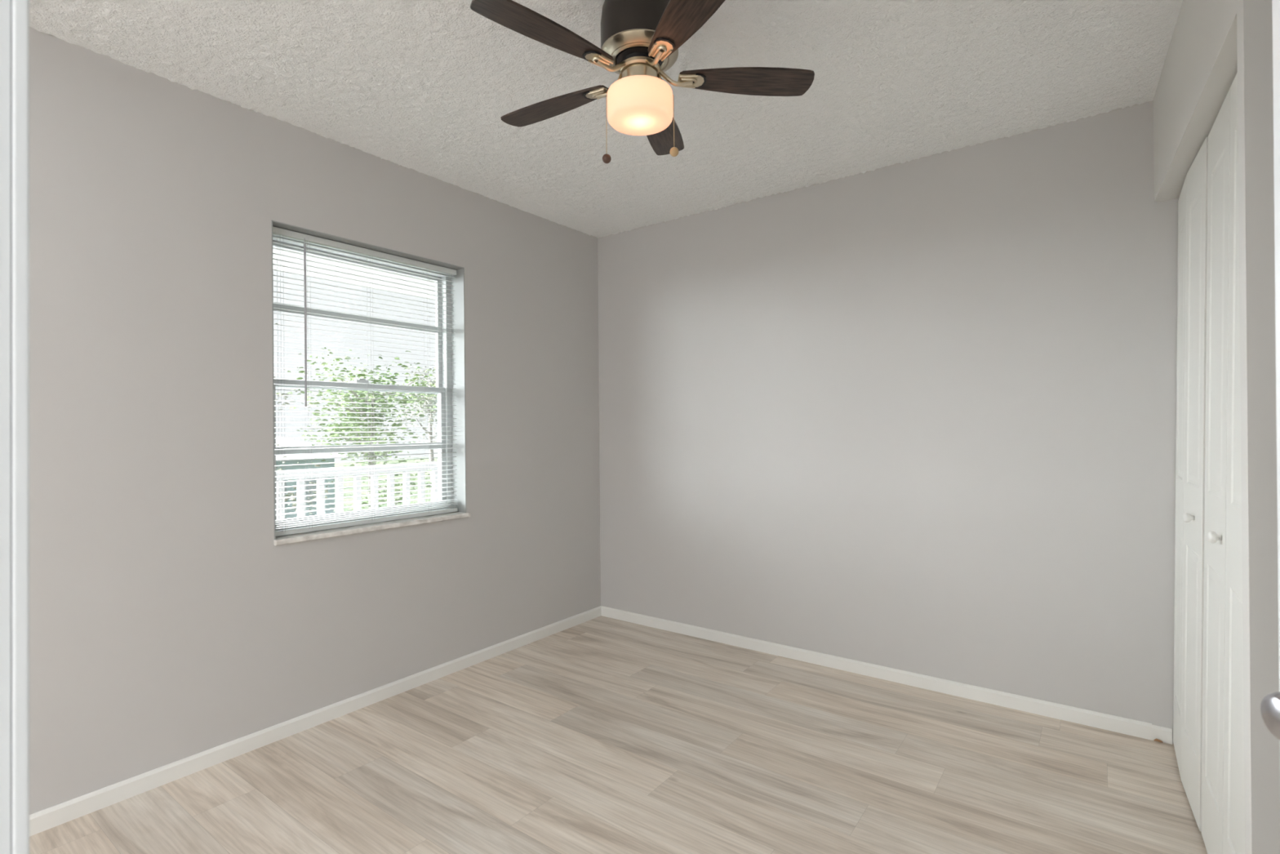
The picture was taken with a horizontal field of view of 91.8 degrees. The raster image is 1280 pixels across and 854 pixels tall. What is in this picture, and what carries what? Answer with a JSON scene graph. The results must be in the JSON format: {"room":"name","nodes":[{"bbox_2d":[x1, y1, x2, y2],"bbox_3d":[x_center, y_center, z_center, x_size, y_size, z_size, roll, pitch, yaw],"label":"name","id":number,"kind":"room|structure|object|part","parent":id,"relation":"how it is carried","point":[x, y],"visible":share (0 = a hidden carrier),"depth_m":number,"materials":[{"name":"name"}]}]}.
{"room":"empty bedroom","nodes":[
{"label":"empty bedroom","id":0,"kind":"room"},
{"bbox_2d":[29,26,600,814],"bbox_3d":[-2.158,0.010,1.620,0.200,2.640,6.500,-1,0,37],"label":"wall","id":1,"kind":"structure","parent":0,"point":[169,624],"depth_m":2.28,"materials":[{"name":"grey paint"}]},
{"bbox_2d":[29,605,601,835],"bbox_3d":[-1.142,1.192,2.799,0.012,0.060,3.005,-1,0,37],"label":"baseboard","id":2,"kind":"structure","parent":1,"relation":"attached to","point":[48,818],"depth_m":2.38,"materials":[{"name":"white"}]},
{"bbox_2d":[272,246,435,299],"bbox_3d":[-1.613,-1.183,3.760,1.450,0.380,16.000,-1,0,37],"label":"porch roof","id":3,"kind":"structure","parent":1,"relation":"attached to","point":[274,251],"depth_m":4.18,"materials":[{"name":"grey"}]},
{"bbox_2d":[272,235,453,530],"bbox_3d":[-1.282,-0.183,2.882,0.080,1.245,0.909,-1,0,37],"label":"window","id":4,"kind":"structure","parent":1,"relation":"in","point":[442,387],"depth_m":3.00,"materials":[{"name":"grey plastic"}]},
{"bbox_3d":[-1.292,-0.473,2.889,0.020,0.606,0.849,-1,0,37],"label":"sash","id":5,"kind":"part","parent":4,"relation":"part of","materials":[{"name":"grey plastic"}]},
{"bbox_3d":[-1.267,0.105,2.874,0.025,0.610,0.849,-1,0,37],"label":"sash","id":6,"kind":"part","parent":4,"relation":"part of","materials":[{"name":"grey plastic"}]},
{"bbox_2d":[272,226,457,536],"bbox_3d":[-1.210,-0.184,2.830,0.048,1.238,0.897,-1,0,37],"label":"mini blind","id":7,"kind":"object","parent":4,"relation":"attached to","point":[279,232],"visible":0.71,"depth_m":2.77,"materials":[{"name":"white plastic"}]},
{"bbox_3d":[-1.454,-0.176,2.512,0.030,1.201,0.012,-1,0,37],"label":"ladder cord","id":8,"kind":"part","parent":7,"relation":"part of","materials":[{"name":"white fabric"}]},
{"bbox_3d":[-1.391,-0.176,2.598,0.030,1.201,0.012,-1,0,37],"label":"ladder cord","id":9,"kind":"part","parent":7,"relation":"part of","materials":[{"name":"white fabric"}]},
{"bbox_3d":[-1.210,0.426,2.833,0.027,0.018,0.891,-1,0,37],"label":"rail","id":10,"kind":"part","parent":7,"relation":"part of","materials":[{"name":"white plastic"}]},
{"bbox_3d":[-1.225,-0.178,2.821,0.030,1.201,0.012,-1,0,37],"label":"ladder cord","id":11,"kind":"part","parent":7,"relation":"part of","materials":[{"name":"white fabric"}]},
{"bbox_3d":[-1.049,-0.179,3.059,0.030,1.201,0.012,-1,0,37],"label":"ladder cord","id":12,"kind":"part","parent":7,"relation":"part of","materials":[{"name":"white fabric"}]},
{"bbox_3d":[-0.972,-0.180,3.163,0.030,1.201,0.012,-1,0,37],"label":"ladder cord","id":13,"kind":"part","parent":7,"relation":"part of","materials":[{"name":"white fabric"}]},
{"bbox_2d":[271,220,466,539],"bbox_3d":[-1.245,-0.185,2.855,0.201,1.251,0.917,-1,0,37],"label":"trim","id":14,"kind":"structure","parent":1,"relation":"attached to","point":[458,373],"depth_m":3.17,"materials":[{"name":"grey paint"}]},
{"bbox_2d":[274,511,470,545],"bbox_3d":[-1.193,0.451,2.828,0.137,0.022,0.929,-1,0,37],"label":"sill","id":15,"kind":"structure","parent":1,"relation":"attached to","point":[339,531],"depth_m":2.73,"materials":[{"name":"stone"}]},
{"bbox_2d":[29,0,1182,238],"bbox_3d":[-0.381,-1.282,0.179,4.410,0.130,6.310,-1,0,37],"label":"ceiling","id":16,"kind":"structure","parent":0,"point":[425,86],"depth_m":2.18,"materials":[{"name":"white paint"}]},
{"bbox_2d":[470,0,814,163],"bbox_3d":[-0.029,-0.982,1.743,0.932,0.489,0.948,-1,0,37],"label":"ceiling fan","id":17,"kind":"object","parent":16,"relation":"hanging from","point":[641,40],"visible":1,"depth_m":1.67,"materials":[{"name":"brown wood"}]},
{"bbox_3d":[-0.229,-0.978,1.538,0.384,0.022,0.109,0,0,-41],"label":"blade","id":18,"kind":"part","parent":17,"relation":"part of","materials":[{"name":"brown wood"}]},
{"bbox_3d":[-0.260,-0.977,1.892,0.384,0.022,0.109,-1,0,31],"label":"blade","id":19,"kind":"part","parent":17,"relation":"part of","materials":[{"name":"brown wood"}]},
{"bbox_3d":[-0.071,-0.874,1.734,0.048,0.225,0.009,-1,0,3],"label":"pull chain","id":20,"kind":"part","parent":17,"relation":"part of","materials":[{"name":"gold metal"}]},
{"bbox_3d":[0.000,-0.895,1.736,0.184,0.084,0.184,-1,0,37],"label":"lamp shade","id":21,"kind":"part","parent":17,"relation":"part of","materials":[{"name":"white glass"}]},
{"bbox_3d":[0.068,-0.980,2.030,0.109,0.022,0.384,-1,0,13],"label":"blade","id":22,"kind":"part","parent":17,"relation":"part of","materials":[{"name":"brown wood"}]},
{"bbox_3d":[0.071,-0.883,1.730,0.048,0.208,0.009,-1,0,8],"label":"pull chain","id":23,"kind":"part","parent":17,"relation":"part of","materials":[{"name":"gold metal"}]},
{"bbox_3d":[0.117,-0.981,1.457,0.109,0.022,0.384,0,0,-23],"label":"blade","id":24,"kind":"part","parent":17,"relation":"part of","materials":[{"name":"brown wood"}]},
{"bbox_3d":[0.300,-0.982,1.761,0.384,0.022,0.109,-1,0,-5],"label":"blade","id":25,"kind":"part","parent":17,"relation":"part of","materials":[{"name":"brown wood"}]},
{"bbox_2d":[29,615,1207,853],"bbox_3d":[-0.359,1.272,0.177,4.410,0.120,6.310,-1,0,37],"label":"floor","id":26,"kind":"structure","parent":0,"point":[600,735],"depth_m":2.16,"materials":[{"name":"plastic"}]},
{"bbox_2d":[1260,0,1279,739],"bbox_3d":[0.537,0.182,0.212,0.083,2.020,0.760,-1,0,9],"label":"door","id":27,"kind":"structure","parent":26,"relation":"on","point":[1270,703],"depth_m":0.58,"materials":[{"name":"white"}]},
{"bbox_3d":[0.571,0.250,0.531,0.048,0.054,0.054,-1,0,9],"label":"knob","id":28,"kind":"part","parent":27,"relation":"part of","materials":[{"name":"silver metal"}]},
{"bbox_2d":[597,100,1178,743],"bbox_3d":[1.231,-0.019,3.030,3.570,2.640,0.200,-1,0,37],"label":"wall","id":29,"kind":"structure","parent":0,"point":[916,415],"depth_m":2.85,"materials":[{"name":"grey paint"}]},
{"bbox_2d":[600,605,1172,744],"bbox_3d":[0.878,1.175,3.166,2.799,0.060,0.012,-1,0,37],"label":"baseboard","id":30,"kind":"structure","parent":29,"relation":"attached to","point":[1122,725],"depth_m":2.85,"materials":[{"name":"white"}]},
{"bbox_2d":[1153,0,1279,853],"bbox_3d":[1.832,-0.051,1.612,0.676,2.490,1.365,-1,0,37],"label":"wall","id":31,"kind":"structure","parent":0,"point":[1212,42],"depth_m":1.23,"materials":[{"name":"white paint"}]},
{"bbox_2d":[1173,137,1208,831],"bbox_3d":[1.834,0.170,2.061,0.077,2.026,0.631,-1,0,37],"label":"door","id":32,"kind":"structure","parent":31,"relation":"in","point":[1193,199],"depth_m":1.97,"materials":[{"name":"white paint"}]},
{"bbox_3d":[1.925,0.169,2.191,0.061,2.026,0.313,-1,0,37],"label":"panel","id":33,"kind":"part","parent":32,"relation":"part of","materials":[{"name":"white paint"}]},
{"bbox_3d":[1.703,0.282,1.924,0.028,0.031,0.031,-1,0,37],"label":"knob","id":34,"kind":"part","parent":32,"relation":"part of","materials":[{"name":"white"}]},
{"bbox_2d":[1201,72,1244,853],"bbox_3d":[1.460,0.172,1.532,0.072,2.026,0.649,-1,0,35],"label":"door","id":35,"kind":"structure","parent":31,"relation":"in","point":[1223,803],"depth_m":1.57,"materials":[{"name":"white paint"}]},
{"bbox_3d":[1.477,0.283,1.593,0.028,0.031,0.031,-1,0,37],"label":"knob","id":36,"kind":"part","parent":35,"relation":"part of","materials":[{"name":"white"}]},
{"bbox_3d":[1.560,0.172,1.664,0.058,2.026,0.318,-1,0,35],"label":"panel","id":37,"kind":"part","parent":35,"relation":"part of","materials":[{"name":"white paint"}]},
{"bbox_3d":[1.374,0.173,1.397,0.058,2.026,0.329,-1,0,35],"label":"panel","id":38,"kind":"part","parent":35,"relation":"part of","materials":[{"name":"white paint"}]},
{"bbox_3d":[0.072,-0.037,-0.053,1.524,2.490,0.125,-1,0,37],"label":"wall","id":39,"kind":"structure","parent":0,"visible":0},
{"bbox_2d":[0,0,10,853],"bbox_3d":[-0.367,0.187,0.276,0.018,2.049,0.133,-1,0,37],"label":"trim","id":40,"kind":"structure","parent":39,"relation":"attached to","point":[5,5],"depth_m":0.32,"materials":[{"name":"white"}]},
{"bbox_2d":[10,0,29,853],"bbox_3d":[-0.348,0.152,0.342,0.068,2.119,0.018,-1,0,37],"label":"trim","id":41,"kind":"structure","parent":39,"relation":"attached to","point":[20,9],"depth_m":0.32,"materials":[{"name":"white"}]},
{"label":"outside","id":42,"kind":"structure","parent":0,"visible":0},
{"bbox_2d":[334,456,438,512],"bbox_3d":[-21.364,4.548,44.532,77.800,0.200,140.000,-1,0,37],"label":"lawn","id":43,"kind":"structure","parent":42,"point":[338,464],"depth_m":49.30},
{"bbox_2d":[274,323,346,515],"bbox_3d":[-8.172,0.968,12.191,3.818,6.664,3.744,-1,0,9],"label":"tree","id":44,"kind":"object","parent":43,"relation":"on","point":[277,445],"visible":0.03,"depth_m":12.94,"materials":[{"name":"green plant"}]},
{"bbox_2d":[275,436,347,518],"bbox_3d":[-20.072,2.436,20.922,9.200,3.950,16.800,-1,0,37],"label":"bungalow","id":45,"kind":"object","parent":43,"relation":"on","point":[289,440],"visible":0.11,"depth_m":24.09,"materials":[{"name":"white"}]},
{"bbox_2d":[275,346,437,511],"bbox_3d":[-5.873,1.300,13.235,3.431,5.959,3.348,-1,0,7],"label":"tree","id":46,"kind":"object","parent":43,"relation":"on","point":[373,398],"visible":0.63,"depth_m":13.21,"materials":[{"name":"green plant"}]},
{"bbox_2d":[384,362,437,501],"bbox_3d":[-7.603,0.896,23.100,3.720,6.818,3.671,-1,0,7],"label":"tree","id":47,"kind":"object","parent":43,"relation":"on","point":[431,403],"visible":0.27,"depth_m":22.89,"materials":[{"name":"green plant"}]},
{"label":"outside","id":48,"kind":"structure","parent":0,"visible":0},
{"bbox_3d":[-1.570,1.317,3.742,1.400,0.120,16.000,-1,0,37],"label":"floor","id":49,"kind":"structure","parent":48,"visible":0},
{"bbox_2d":[275,462,438,519],"bbox_3d":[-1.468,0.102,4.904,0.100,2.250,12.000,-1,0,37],"label":"porch railing","id":50,"kind":"object","parent":49,"relation":"on","point":[400,466],"visible":0.05,"depth_m":4.24,"materials":[{"name":"grey paint"}]},
{"bbox_3d":[-1.467,0.300,4.904,0.090,0.045,12.000,-1,0,37],"label":"rail","id":51,"kind":"part","parent":50,"relation":"part of","materials":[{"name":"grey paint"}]}
]}

